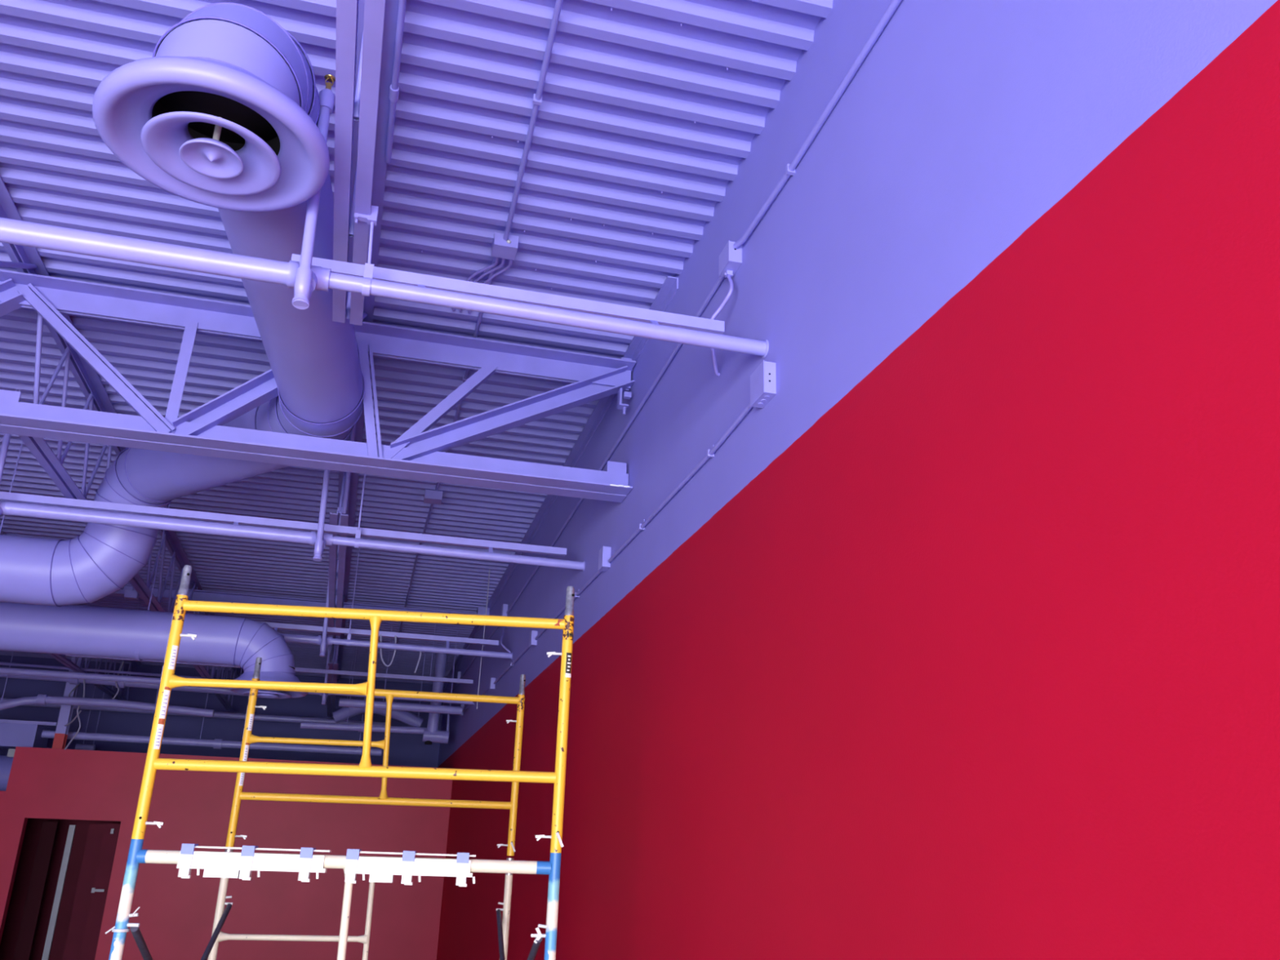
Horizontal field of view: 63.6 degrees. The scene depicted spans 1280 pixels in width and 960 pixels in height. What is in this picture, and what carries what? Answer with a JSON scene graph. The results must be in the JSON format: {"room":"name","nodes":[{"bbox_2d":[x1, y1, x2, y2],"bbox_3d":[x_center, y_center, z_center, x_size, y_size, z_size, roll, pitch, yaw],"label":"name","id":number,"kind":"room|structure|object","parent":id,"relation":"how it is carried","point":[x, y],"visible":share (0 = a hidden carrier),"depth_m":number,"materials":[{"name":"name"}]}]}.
{"room":"building under construction","nodes":[
{"label":"building under construction","id":0,"kind":"room"},
{"bbox_2d":[0,817,120,959],"bbox_3d":[-7.611,5.573,14.073,2.700,2.250,0.100,7,-20,-13],"label":"door frame","id":1,"kind":"structure","parent":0,"point":[33,830],"depth_m":13.93,"materials":[{"name":"red paint"}]},
{"bbox_2d":[0,654,444,767],"bbox_3d":[-8.891,4.924,16.083,11.186,4.750,0.200,7,-20,-13],"label":"wall","id":2,"kind":"structure","parent":0,"point":[405,748],"depth_m":16.85,"materials":[{"name":"purple paint"}]},
{"bbox_2d":[0,746,452,959],"bbox_3d":[-8.060,4.724,12.627,11.186,2.841,0.140,7,-20,-13],"label":"wall","id":3,"kind":"structure","parent":0,"point":[175,917],"depth_m":13.29,"materials":[{"name":"red paint"}]},
{"bbox_2d":[13,821,120,959],"bbox_3d":[-7.231,5.404,13.156,1.268,1.953,0.483,-5,-21,18],"label":"door","id":4,"kind":"structure","parent":3,"relation":"in","point":[92,887],"depth_m":13.11,"materials":[{"name":"red paint"}]},
{"bbox_2d":[0,0,832,684],"bbox_3d":[-5.818,-0.922,5.868,11.586,0.164,24.689,7,-20,-13],"label":"ceiling","id":5,"kind":"structure","parent":0,"point":[648,110],"depth_m":4.51,"materials":[{"name":"purple paint"}]},
{"bbox_2d":[0,440,23,533],"bbox_3d":[-3.950,0.121,6.447,0.024,1.297,0.414,7,-20,-13],"label":"hanger","id":6,"kind":"object","parent":5,"relation":"hanging from","point":[22,442],"visible":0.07,"depth_m":6.50,"materials":[{"name":"purple paint"}]},
{"bbox_2d":[0,2,364,607],"bbox_3d":[-4.017,-0.154,5.404,7.613,1.107,3.191,-6,-21,21],"label":"duct","id":7,"kind":"object","parent":6,"relation":"hanging from","point":[313,358],"visible":0.64,"depth_m":4.75,"materials":[{"name":"metal"}]},
{"bbox_2d":[92,56,329,212],"bbox_3d":[-1.191,-1.002,2.916,0.621,0.243,0.621,7,-20,-13],"label":"diffuser","id":8,"kind":"object","parent":7,"relation":"attached to","point":[213,133],"visible":1,"depth_m":2.88,"materials":[{"name":"purple paint"}]},
{"bbox_2d":[0,175,48,274],"bbox_3d":[-1.752,-2.142,0.871,0.142,0.668,9.003,7,-20,-14],"label":"joist","id":9,"kind":"object","parent":5,"relation":"attached to","point":[26,259],"visible":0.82,"depth_m":4.83,"materials":[{"name":"purple metal"}]},
{"bbox_2d":[52,656,84,749],"bbox_3d":[-7.511,3.037,13.500,0.120,2.240,0.140,7,-20,-13],"label":"steel column","id":10,"kind":"structure","parent":5,"relation":"attached to","point":[66,711],"depth_m":13.44,"materials":[{"name":"metal"}]},
{"bbox_2d":[64,710,81,726],"bbox_3d":[-7.287,3.056,13.225,0.475,0.182,0.054,-17,-27,42],"label":"wire loop","id":11,"kind":"object","parent":10,"relation":"attached to","point":[80,711],"visible":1,"depth_m":13.15,"materials":[{"name":"grey plastic"}]},
{"bbox_2d":[75,658,111,750],"bbox_3d":[-8.153,3.300,15.431,0.250,1.469,0.100,7,-20,-13],"label":"pipe","id":12,"kind":"object","parent":5,"relation":"hanging from","point":[78,746],"visible":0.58,"depth_m":15.19,"materials":[{"name":"metal"}]},
{"bbox_2d":[46,604,142,700],"bbox_3d":[-7.294,2.299,13.746,0.142,0.668,6.552,7,-20,-14],"label":"joist","id":13,"kind":"object","parent":5,"relation":"attached to","point":[60,658],"visible":0.31,"depth_m":14.38,"materials":[{"name":"purple metal"}]},
{"bbox_2d":[64,679,84,750],"bbox_3d":[-7.148,2.913,13.120,0.157,1.013,0.044,0,-20,7],"label":"wire loop","id":14,"kind":"object","parent":13,"relation":"hanging from","point":[83,696],"visible":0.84,"depth_m":13.07,"materials":[{"name":"grey plastic"}]},
{"bbox_2d":[0,662,202,678],"bbox_3d":[-7.802,2.054,13.118,4.300,0.668,0.036,7,-20,-13],"label":"rod","id":15,"kind":"object","parent":5,"relation":"hanging from","point":[1,663],"visible":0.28,"depth_m":13.19,"materials":[{"name":"purple metal"}]},
{"bbox_2d":[0,651,214,717],"bbox_3d":[-7.493,2.521,13.027,4.047,1.588,0.379,9,-21,-20],"label":"pipe","id":16,"kind":"object","parent":5,"relation":"hanging from","point":[42,699],"visible":0.87,"depth_m":13.16,"materials":[{"name":"purple metal"}]},
{"bbox_2d":[68,683,79,697],"bbox_3d":[-7.316,2.748,13.327,0.106,0.298,0.424,12,-22,-26],"label":"wire loop","id":17,"kind":"object","parent":16,"relation":"attached to","point":[77,685],"visible":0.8,"depth_m":13.41,"materials":[{"name":"grey plastic"}]},
{"bbox_2d":[111,661,124,699],"bbox_3d":[-6.747,2.603,13.325,0.079,0.516,0.020,7,-20,-13],"label":"wire loop","id":18,"kind":"object","parent":16,"relation":"hanging from","point":[120,668],"visible":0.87,"depth_m":13.30,"materials":[{"name":"grey plastic"}]},
{"bbox_2d":[15,268,199,613],"bbox_3d":[-3.938,0.361,8.041,0.142,0.668,6.802,7,-20,-14],"label":"joist","id":19,"kind":"object","parent":5,"relation":"attached to","point":[88,380],"visible":0.41,"depth_m":6.24,"materials":[{"name":"purple metal"}]},
{"bbox_2d":[0,668,248,696],"bbox_3d":[-7.371,2.248,13.387,5.301,0.824,0.148,7,-20,-13],"label":"pipe","id":20,"kind":"object","parent":5,"relation":"hanging from","point":[72,681],"visible":0.34,"depth_m":13.40,"materials":[{"name":"metal"}]},
{"bbox_2d":[123,586,138,599],"bbox_3d":[-4.401,0.710,9.050,0.103,0.674,0.064,7,-20,-13],"label":"junction box","id":21,"kind":"object","parent":5,"relation":"hanging from","point":[130,594],"visible":0.65,"depth_m":8.92,"materials":[{"name":"purple paint"}]},
{"bbox_2d":[134,502,170,661],"bbox_3d":[-3.770,0.728,8.030,0.024,1.359,0.378,7,-20,-13],"label":"hanger","id":22,"kind":"object","parent":5,"relation":"hanging from","point":[136,651],"visible":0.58,"depth_m":8.00,"materials":[{"name":"purple paint"}]},
{"bbox_2d":[0,601,296,675],"bbox_3d":[-5.529,1.017,7.436,5.896,0.473,0.396,7,-20,-13],"label":"duct","id":23,"kind":"object","parent":22,"relation":"hanging from","point":[67,629],"visible":0.89,"depth_m":7.71,"materials":[{"name":"metal"}]},
{"bbox_2d":[227,666,308,698],"bbox_3d":[-2.862,1.561,7.971,0.593,0.232,0.593,7,-20,-13],"label":"diffuser","id":24,"kind":"object","parent":23,"relation":"attached to","point":[264,676],"visible":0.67,"depth_m":7.85,"materials":[{"name":"purple paint"}]},
{"bbox_2d":[0,657,385,725],"bbox_3d":[-7.074,2.943,15.086,6.800,0.964,0.090,7,-20,-13],"label":"pipe","id":25,"kind":"object","parent":5,"relation":"hanging from","point":[216,714],"visible":0.34,"depth_m":15.18,"materials":[{"name":"metal"}]},
{"bbox_2d":[41,663,382,755],"bbox_3d":[-5.792,3.012,14.429,4.400,1.456,0.135,7,-20,-13],"label":"pipe","id":26,"kind":"object","parent":5,"relation":"hanging from","point":[219,744],"visible":0.72,"depth_m":14.17,"materials":[{"name":"metal"}]},
{"bbox_2d":[332,706,423,727],"bbox_3d":[-3.738,3.350,14.730,1.289,0.386,0.244,3,-20,-4],"label":"flexible duct","id":27,"kind":"object","parent":26,"relation":"attached to","point":[406,717],"visible":0.65,"depth_m":14.66,"materials":[{"name":"metal"}]},
{"bbox_2d":[188,583,243,711],"bbox_3d":[-5.785,2.477,14.099,0.142,0.668,6.552,7,-20,-14],"label":"joist","id":28,"kind":"object","parent":5,"relation":"attached to","point":[204,673],"visible":0.34,"depth_m":14.64,"materials":[{"name":"purple metal"}]},
{"bbox_2d":[65,597,473,684],"bbox_3d":[-3.990,1.710,11.549,4.290,0.841,0.042,7,-20,-13],"label":"rail","id":29,"kind":"object","parent":5,"relation":"hanging from","point":[296,669],"visible":0.61,"depth_m":11.57,"materials":[{"name":"metal"}]},
{"bbox_2d":[109,583,489,626],"bbox_3d":[-7.161,0.951,10.670,11.183,0.187,0.150,7,-20,-13],"label":"roof beam","id":30,"kind":"structure","parent":5,"relation":"attached to","point":[198,595],"depth_m":11.35,"materials":[{"name":"purple metal"}]},
{"bbox_2d":[0,269,635,502],"bbox_3d":[-5.463,-0.932,4.352,11.186,0.808,0.252,7,-20,-13],"label":"roof truss","id":31,"kind":"object","parent":5,"relation":"attached to","point":[417,454],"visible":0.98,"depth_m":5.17,"materials":[{"name":"purple metal"}]},
{"bbox_2d":[327,596,347,716],"bbox_3d":[-4.276,2.654,14.451,0.142,0.668,6.552,7,-20,-14],"label":"joist","id":32,"kind":"object","parent":5,"relation":"attached to","point":[337,650],"visible":0.59,"depth_m":13.78,"materials":[{"name":"purple metal"}]},
{"bbox_2d":[0,635,474,705],"bbox_3d":[-5.700,1.959,11.654,7.685,0.886,0.177,7,-20,-13],"label":"pipe","id":33,"kind":"object","parent":32,"relation":"attached to","point":[14,671],"visible":0.53,"depth_m":11.54,"materials":[{"name":"metal"}]},
{"bbox_2d":[328,319,373,635],"bbox_3d":[-2.429,0.538,8.393,0.142,0.668,6.802,7,-20,-14],"label":"ceiling beam","id":34,"kind":"structure","parent":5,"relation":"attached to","point":[340,556],"depth_m":7.86,"materials":[{"name":"purple metal"}]},
{"bbox_2d":[346,546,359,646],"bbox_3d":[-2.566,1.006,9.275,0.032,0.984,0.058,7,-20,-13],"label":"hanger","id":35,"kind":"object","parent":5,"relation":"hanging from","point":[348,637],"visible":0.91,"depth_m":9.24,"materials":[{"name":"purple paint"}]},
{"bbox_2d":[279,568,512,659],"bbox_3d":[-4.869,0.891,8.633,7.685,0.866,0.177,7,-20,-13],"label":"pipe","id":36,"kind":"object","parent":35,"relation":"hanging from","point":[323,640],"visible":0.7,"depth_m":9.14,"materials":[{"name":"purple metal"}]},
{"bbox_2d":[262,622,498,648],"bbox_3d":[-3.368,1.298,9.040,4.265,0.125,0.123,7,-20,-13],"label":"rail","id":37,"kind":"object","parent":36,"relation":"attached to","point":[274,625],"visible":0.49,"depth_m":9.33,"materials":[{"name":"metal"}]},
{"bbox_2d":[379,634,396,666],"bbox_3d":[-2.273,1.535,9.268,0.157,0.289,0.037,7,-20,-13],"label":"wire loop","id":38,"kind":"object","parent":37,"relation":"hanging from","point":[380,635],"visible":0.93,"depth_m":9.25,"materials":[{"name":"grey plastic"}]},
{"bbox_2d":[413,651,421,673],"bbox_3d":[-1.982,1.615,9.222,0.029,0.234,0.056,-10,-23,29],"label":"wire","id":39,"kind":"object","parent":36,"relation":"hanging from","point":[418,662],"visible":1,"depth_m":9.21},
{"bbox_2d":[300,646,427,733],"bbox_3d":[-3.701,2.857,14.183,1.701,1.199,0.122,7,-20,-13],"label":"pipe","id":40,"kind":"object","parent":5,"relation":"hanging from","point":[359,727],"visible":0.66,"depth_m":13.95,"materials":[{"name":"purple metal"}]},
{"bbox_2d":[422,653,448,744],"bbox_3d":[-2.793,3.033,14.370,0.345,1.272,0.170,7,-20,-13],"label":"riser pipe","id":41,"kind":"object","parent":40,"relation":"attached to","point":[430,735],"visible":0.84,"depth_m":14.21,"materials":[{"name":"purple metal"}]},
{"bbox_2d":[354,400,373,548],"bbox_3d":[-1.680,-0.043,6.318,0.032,0.954,0.058,7,-20,-13],"label":"hanger","id":42,"kind":"object","parent":5,"relation":"hanging from","point":[358,531],"visible":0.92,"depth_m":6.21,"materials":[{"name":"purple paint"}]},
{"bbox_2d":[0,387,585,571],"bbox_3d":[-4.050,-0.166,5.660,7.685,0.836,0.177,7,-20,-13],"label":"pipe","id":43,"kind":"object","parent":42,"relation":"hanging from","point":[319,540],"visible":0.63,"depth_m":6.00,"materials":[{"name":"metal"}]},
{"bbox_2d":[0,491,566,555],"bbox_3d":[-2.537,0.235,6.050,4.280,0.095,0.083,7,-20,-13],"label":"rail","id":44,"kind":"object","parent":43,"relation":"attached to","point":[491,545],"visible":0.94,"depth_m":6.14,"materials":[{"name":"metal"}]},
{"bbox_2d":[332,0,399,325],"bbox_3d":[-0.242,-1.965,1.223,0.142,0.668,9.003,7,-20,-14],"label":"ceiling beam","id":45,"kind":"structure","parent":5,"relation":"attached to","point":[366,29],"depth_m":3.21,"materials":[{"name":"purple metal"}]},
{"bbox_2d":[354,204,378,296],"bbox_3d":[-0.895,-0.743,3.331,0.082,0.322,0.058,7,-20,-13],"label":"hanger","id":46,"kind":"object","parent":45,"relation":"hanging from","point":[371,219],"visible":0.87,"depth_m":3.34,"materials":[{"name":"purple paint"}]},
{"bbox_2d":[0,74,768,358],"bbox_3d":[-3.260,-1.168,2.782,7.685,0.846,0.177,7,-20,-13],"label":"pipe","id":47,"kind":"object","parent":46,"relation":"hanging from","point":[304,277],"visible":0.98,"depth_m":3.21,"materials":[{"name":"purple metal"}]},
{"bbox_2d":[291,253,724,334],"bbox_3d":[-0.414,-0.606,3.495,1.482,0.105,0.106,7,-20,-13],"label":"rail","id":48,"kind":"object","parent":47,"relation":"attached to","point":[655,317],"visible":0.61,"depth_m":3.52,"materials":[{"name":"metal"}]},
{"bbox_2d":[385,0,406,163],"bbox_3d":[-0.575,-1.764,2.704,0.034,0.032,3.101,7,-20,-14],"label":"conduit","id":49,"kind":"object","parent":45,"relation":"attached to","point":[394,87],"visible":1,"depth_m":3.66,"materials":[{"name":"purple metal"}]},
{"bbox_2d":[338,626,462,715],"bbox_3d":[-2.960,2.383,13.020,1.501,1.049,0.100,7,-20,-13],"label":"pipe","id":50,"kind":"object","parent":5,"relation":"hanging from","point":[352,703],"visible":0.98,"depth_m":12.85,"materials":[{"name":"metal"}]},
{"bbox_2d":[395,503,433,653],"bbox_3d":[-2.630,1.355,11.637,0.052,0.030,7.550,7,-20,-13],"label":"conduit","id":51,"kind":"object","parent":5,"relation":"attached to","point":[432,504],"visible":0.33,"depth_m":10.18,"materials":[{"name":"purple metal"}]},
{"bbox_2d":[423,488,442,504],"bbox_3d":[-1.618,0.134,8.068,0.133,0.074,0.134,7,-20,-13],"label":"junction box","id":52,"kind":"object","parent":5,"relation":"attached to","point":[431,496],"visible":1,"depth_m":8.02,"materials":[{"name":"purple paint"}]},
{"bbox_2d":[446,654,454,731],"bbox_3d":[-3.035,3.000,14.534,0.780,1.191,0.040,7,-20,-13],"label":"pipe","id":53,"kind":"object","parent":5,"relation":"hanging from","point":[448,715],"visible":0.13,"depth_m":14.48,"materials":[{"name":"metal"}]},
{"bbox_2d":[435,257,495,490],"bbox_3d":[-1.115,-0.485,6.376,0.032,0.030,3.500,7,-20,-13],"label":"conduit","id":54,"kind":"object","parent":5,"relation":"attached to","point":[465,377],"visible":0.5,"depth_m":5.54,"materials":[{"name":"purple metal"}]},
{"bbox_2d":[452,257,498,311],"bbox_3d":[-0.810,-0.956,4.997,0.064,0.050,0.690,12,-22,-27],"label":"loose cable","id":55,"kind":"object","parent":5,"relation":"attached to","point":[495,263],"visible":0.61,"depth_m":4.88,"materials":[{"name":"purple paint"}]},
{"bbox_2d":[459,257,505,312],"bbox_3d":[-0.778,-0.952,5.004,0.061,0.050,0.688,12,-22,-26],"label":"loose cable","id":56,"kind":"object","parent":5,"relation":"attached to","point":[502,264],"visible":0.58,"depth_m":4.89,"materials":[{"name":"purple paint"}]},
{"bbox_2d":[475,568,489,709],"bbox_3d":[-1.501,1.512,9.895,0.024,1.350,0.012,7,-20,-13],"label":"hanging wire","id":57,"kind":"object","parent":5,"relation":"hanging from","point":[489,569],"visible":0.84,"depth_m":9.89,"materials":[{"name":"metal"}]},
{"bbox_2d":[468,259,512,313],"bbox_3d":[-0.738,-0.947,5.014,0.056,0.050,0.686,12,-22,-25],"label":"loose cable","id":58,"kind":"object","parent":5,"relation":"attached to","point":[510,261],"visible":0.58,"depth_m":4.89,"materials":[{"name":"purple paint"}]},
{"bbox_2d":[490,231,519,260],"bbox_3d":[-0.612,-1.059,4.671,0.108,0.066,0.114,7,-20,-13],"label":"junction box","id":59,"kind":"object","parent":5,"relation":"attached to","point":[500,248],"visible":1,"depth_m":4.64,"materials":[{"name":"purple paint"}]},
{"bbox_2d":[503,0,563,239],"bbox_3d":[-0.171,-1.658,3.013,0.034,0.039,3.530,7,-20,-13],"label":"conduit","id":60,"kind":"object","parent":5,"relation":"attached to","point":[537,98],"visible":1,"depth_m":3.81,"materials":[{"name":"purple metal"}]},
{"bbox_2d":[436,0,1279,959],"bbox_3d":[-0.546,1.955,7.046,0.200,4.750,22.800,7,-20,-13],"label":"wall","id":61,"kind":"structure","parent":0,"point":[962,642],"depth_m":2.31,"materials":[{"name":"red paint"}]},
{"bbox_2d":[456,671,461,684],"bbox_3d":[-2.621,2.859,14.916,0.047,0.164,0.114,7,-20,-13],"label":"junction box","id":62,"kind":"object","parent":61,"relation":"attached to","point":[459,673],"visible":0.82,"depth_m":14.88,"materials":[{"name":"purple paint"}]},
{"bbox_2d":[459,704,464,715],"bbox_3d":[-2.376,3.069,13.761,0.047,0.144,0.104,7,-20,-13],"label":"junction box","id":63,"kind":"object","parent":61,"relation":"attached to","point":[461,705],"visible":0.61,"depth_m":13.73,"materials":[{"name":"purple paint"}]},
{"bbox_2d":[442,626,498,705],"bbox_3d":[-2.382,2.636,14.064,0.029,0.121,8.180,7,-20,-13],"label":"conduit","id":64,"kind":"object","parent":61,"relation":"attached to","point":[496,627],"visible":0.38,"depth_m":13.06,"materials":[{"name":"purple metal"}]},
{"bbox_2d":[462,688,488,711],"bbox_3d":[-1.932,2.594,12.161,0.029,0.139,3.351,7,-20,-13],"label":"conduit","id":65,"kind":"object","parent":61,"relation":"attached to","point":[486,690],"visible":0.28,"depth_m":12.39,"materials":[{"name":"purple metal"}]},
{"bbox_2d":[488,677,495,690],"bbox_3d":[-1.509,2.086,10.545,0.047,0.114,0.104,7,-20,-13],"label":"junction box","id":66,"kind":"object","parent":61,"relation":"attached to","point":[492,680],"visible":1,"depth_m":10.50,"materials":[{"name":"purple paint"}]},
{"bbox_2d":[501,604,507,616],"bbox_3d":[-1.344,1.307,10.228,0.047,0.134,0.114,7,-20,-13],"label":"junction box","id":67,"kind":"object","parent":61,"relation":"attached to","point":[504,607],"visible":0.64,"depth_m":10.18,"materials":[{"name":"purple paint"}]},
{"bbox_2d":[500,626,511,653],"bbox_3d":[-1.307,1.485,9.846,0.099,0.455,0.713,7,-20,-13],"label":"cable","id":68,"kind":"object","parent":67,"relation":"hanging from","point":[503,630],"visible":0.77,"depth_m":9.59,"materials":[{"name":"purple paint"}]},
{"bbox_2d":[493,644,528,684],"bbox_3d":[-1.156,1.662,9.307,0.029,0.062,2.550,7,-20,-13],"label":"conduit","id":69,"kind":"object","parent":61,"relation":"attached to","point":[527,646],"visible":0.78,"depth_m":9.27,"materials":[{"name":"purple metal"}]},
{"bbox_2d":[528,630,537,647],"bbox_3d":[-0.837,1.247,8.090,0.047,0.114,0.104,7,-20,-13],"label":"junction box","id":70,"kind":"object","parent":61,"relation":"attached to","point":[532,642],"visible":0.96,"depth_m":8.05,"materials":[{"name":"purple paint"}]},
{"bbox_2d":[443,275,678,689],"bbox_3d":[-1.630,1.333,11.432,0.055,0.060,14.240,7,-20,-13],"label":"trim","id":71,"kind":"structure","parent":61,"relation":"attached to","point":[669,287],"depth_m":6.89,"materials":[{"name":"purple metal"}]},
{"bbox_2d":[534,570,601,639],"bbox_3d":[-0.502,0.855,6.913,0.029,0.062,2.430,7,-20,-13],"label":"conduit","id":72,"kind":"object","parent":61,"relation":"attached to","point":[576,594],"visible":0.68,"depth_m":6.50,"materials":[{"name":"purple metal"}]},
{"bbox_2d":[598,546,611,571],"bbox_3d":[-0.197,0.441,5.757,0.047,0.119,0.104,7,-20,-13],"label":"junction box","id":73,"kind":"object","parent":61,"relation":"attached to","point":[605,552],"visible":0.96,"depth_m":5.72,"materials":[{"name":"purple paint"}]},
{"bbox_2d":[506,275,724,613],"bbox_3d":[-0.469,0.226,7.087,0.029,0.073,6.570,7,-20,-13],"label":"conduit","id":74,"kind":"object","parent":61,"relation":"attached to","point":[721,278],"visible":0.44,"depth_m":5.40,"materials":[{"name":"purple metal"}]},
{"bbox_2d":[607,402,752,563],"bbox_3d":[0.122,0.081,4.630,0.029,0.060,2.310,7,-20,-13],"label":"conduit","id":75,"kind":"object","parent":61,"relation":"attached to","point":[710,453],"visible":0.85,"depth_m":4.28,"materials":[{"name":"purple metal"}]},
{"bbox_2d":[719,240,742,277],"bbox_3d":[0.354,-0.863,4.039,0.055,0.092,0.119,7,-20,-13],"label":"junction box","id":76,"kind":"object","parent":61,"relation":"attached to","point":[731,258],"visible":0.99,"depth_m":4.00,"materials":[{"name":"purple paint"}]},
{"bbox_2d":[724,270,733,277],"bbox_3d":[0.347,-0.807,4.039,0.034,0.020,0.024,7,-20,-13],"label":"connector","id":77,"kind":"object","parent":76,"relation":"attached to","point":[727,273],"visible":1,"depth_m":4.03,"materials":[{"name":"purple paint"}]},
{"bbox_2d":[710,275,733,376],"bbox_3d":[0.299,-0.626,4.021,0.088,0.370,0.254,5,-20,-8],"label":"cable","id":78,"kind":"object","parent":77,"relation":"hanging from","point":[717,311],"visible":0.8,"depth_m":3.96,"materials":[{"name":"purple paint"}]},
{"bbox_2d":[750,360,776,408],"bbox_3d":[0.419,-0.324,3.512,0.045,0.119,0.129,7,-20,-13],"label":"junction box","id":79,"kind":"object","parent":61,"relation":"attached to","point":[763,379],"visible":1,"depth_m":3.47,"materials":[{"name":"purple paint"}]},
{"bbox_2d":[733,0,902,248],"bbox_3d":[0.715,-1.339,2.779,0.045,0.072,2.662,7,-20,-13],"label":"conduit","id":80,"kind":"object","parent":61,"relation":"attached to","point":[790,168],"visible":1,"depth_m":3.25,"materials":[{"name":"purple metal"}]},
{"bbox_3d":[-6.132,3.637,4.923,11.586,0.200,22.800,7,-20,-13],"label":"floor","id":81,"kind":"structure","parent":0,"visible":0},
{"bbox_2d":[105,564,574,959],"bbox_3d":[-1.252,2.066,4.623,1.722,2.859,2.220,6,-20,-10],"label":"scaffold","id":82,"kind":"object","parent":81,"relation":"on","point":[136,855],"depth_m":3.95,"materials":[{"name":"yellow metal"}]},
{"bbox_2d":[155,728,161,746],"bbox_3d":[-1.803,0.964,3.865,0.001,0.062,0.014,-17,-27,41],"label":"print","id":83,"kind":"object","parent":82,"relation":"attached to","point":[158,731],"depth_m":3.87},
{"bbox_3d":[-9.121,5.073,12.821,1.700,2.250,0.750,7,-20,-13],"label":"wall","id":84,"kind":"structure","parent":81,"relation":"on","visible":0},
{"bbox_2d":[0,748,15,791],"bbox_3d":[-8.805,3.793,13.438,1.900,0.585,0.510,7,-20,-13],"label":"storage tank","id":85,"kind":"object","parent":84,"relation":"on","point":[6,762],"visible":0.04,"depth_m":13.36,"materials":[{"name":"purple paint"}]},
{"bbox_2d":[0,719,57,749],"bbox_3d":[-8.704,3.315,13.512,2.020,0.330,0.620,7,-20,-13],"label":"duct","id":86,"kind":"object","parent":85,"relation":"on","point":[13,733],"visible":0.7,"depth_m":13.40,"materials":[{"name":"metal"}]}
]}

